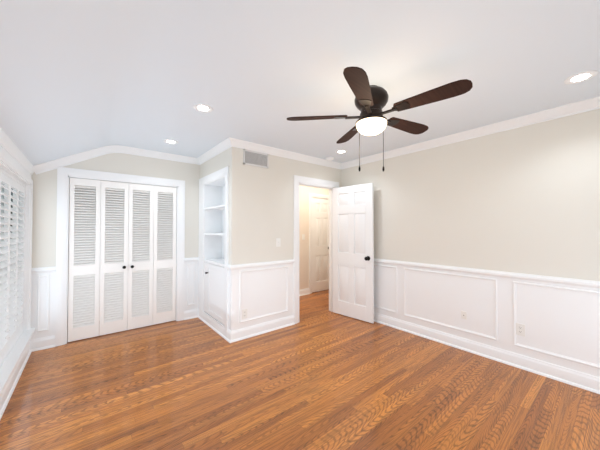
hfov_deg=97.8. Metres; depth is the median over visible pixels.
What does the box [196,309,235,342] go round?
baseboard
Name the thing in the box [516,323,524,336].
outlet
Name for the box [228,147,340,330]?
wall
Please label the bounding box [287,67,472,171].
fan
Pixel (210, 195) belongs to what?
built-in bookcase
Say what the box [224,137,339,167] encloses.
crown molding
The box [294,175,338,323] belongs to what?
door frame
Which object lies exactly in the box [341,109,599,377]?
wall
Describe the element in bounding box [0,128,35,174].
crown molding
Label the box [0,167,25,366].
window shutters
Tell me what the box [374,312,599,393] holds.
baseboard
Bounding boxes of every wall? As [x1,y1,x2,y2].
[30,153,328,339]
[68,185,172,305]
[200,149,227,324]
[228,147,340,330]
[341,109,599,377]
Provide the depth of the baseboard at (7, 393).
2.29 m
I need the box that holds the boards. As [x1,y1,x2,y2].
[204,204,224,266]
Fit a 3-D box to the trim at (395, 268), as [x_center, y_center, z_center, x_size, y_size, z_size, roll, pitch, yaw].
[1.043,0.897,3.932,0.013,0.635,0.900,1,-1,-39]
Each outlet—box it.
[242,309,246,318]
[461,311,466,319]
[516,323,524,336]
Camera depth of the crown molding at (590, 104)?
2.73 m
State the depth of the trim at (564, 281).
2.66 m
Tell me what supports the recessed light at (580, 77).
in the ceiling
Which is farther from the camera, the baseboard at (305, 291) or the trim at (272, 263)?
the baseboard at (305, 291)
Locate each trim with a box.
[55,167,184,346]
[228,259,294,269]
[239,266,287,322]
[374,258,599,288]
[374,264,396,312]
[404,268,497,340]
[513,281,599,368]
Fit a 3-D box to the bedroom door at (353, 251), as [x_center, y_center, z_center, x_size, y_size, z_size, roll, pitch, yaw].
[0.794,0.403,4.009,0.724,2.010,0.175,-1,-1,45]
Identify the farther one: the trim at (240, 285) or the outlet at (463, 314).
the trim at (240, 285)
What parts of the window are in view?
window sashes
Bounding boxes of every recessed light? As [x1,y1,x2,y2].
[164,139,177,143]
[193,104,212,111]
[336,150,347,153]
[564,70,597,83]
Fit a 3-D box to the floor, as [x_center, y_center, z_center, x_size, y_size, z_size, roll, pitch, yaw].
[0.396,1.431,3.065,5.740,0.060,6.040,1,-1,-39]
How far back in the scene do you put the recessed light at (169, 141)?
3.24 m
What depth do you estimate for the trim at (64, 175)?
3.12 m
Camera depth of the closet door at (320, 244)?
5.71 m
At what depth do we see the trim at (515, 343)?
2.43 m
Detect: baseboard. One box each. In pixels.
[0,339,35,419]
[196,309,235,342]
[232,315,294,342]
[299,288,309,295]
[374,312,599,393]
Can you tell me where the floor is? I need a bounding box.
[0,289,599,449]
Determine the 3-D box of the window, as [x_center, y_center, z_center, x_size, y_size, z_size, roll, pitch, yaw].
[-2.112,0.316,1.753,0.170,1.850,2.930,1,-1,-39]
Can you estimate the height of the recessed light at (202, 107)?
0.007 m
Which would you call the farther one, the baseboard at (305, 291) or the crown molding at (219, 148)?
the baseboard at (305, 291)
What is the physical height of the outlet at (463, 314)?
0.085 m
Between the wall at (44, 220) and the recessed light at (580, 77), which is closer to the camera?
the recessed light at (580, 77)
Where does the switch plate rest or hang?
attached to the wall at (261, 209)
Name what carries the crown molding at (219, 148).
attached to the wall at (215, 163)
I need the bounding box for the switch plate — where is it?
[276,238,280,246]
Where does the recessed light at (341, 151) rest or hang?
in the ceiling
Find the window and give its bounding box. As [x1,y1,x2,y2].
[0,145,34,395]
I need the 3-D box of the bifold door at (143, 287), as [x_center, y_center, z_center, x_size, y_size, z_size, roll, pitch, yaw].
[-2.293,0.418,3.493,1.193,1.964,0.078,1,-1,-39]
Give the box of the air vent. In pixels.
[243,149,268,167]
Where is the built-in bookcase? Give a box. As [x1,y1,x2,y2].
[198,166,228,337]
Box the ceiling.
[0,0,599,165]
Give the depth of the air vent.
3.38 m
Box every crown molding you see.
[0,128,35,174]
[36,145,200,174]
[196,141,228,163]
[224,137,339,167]
[336,96,599,168]
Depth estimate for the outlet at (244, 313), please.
3.25 m
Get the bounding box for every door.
[68,178,176,341]
[204,262,224,324]
[312,198,328,292]
[333,183,373,322]
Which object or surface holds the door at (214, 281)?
attached to the wall at (215, 163)
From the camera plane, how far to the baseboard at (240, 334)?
3.39 m
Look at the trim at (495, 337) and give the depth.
2.95 m
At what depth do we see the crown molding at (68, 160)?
3.32 m
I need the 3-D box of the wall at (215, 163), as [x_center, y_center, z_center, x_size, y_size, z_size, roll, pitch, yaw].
[-1.153,0.193,3.805,0.300,2.440,1.170,1,-1,-39]
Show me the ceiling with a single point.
(78, 76)

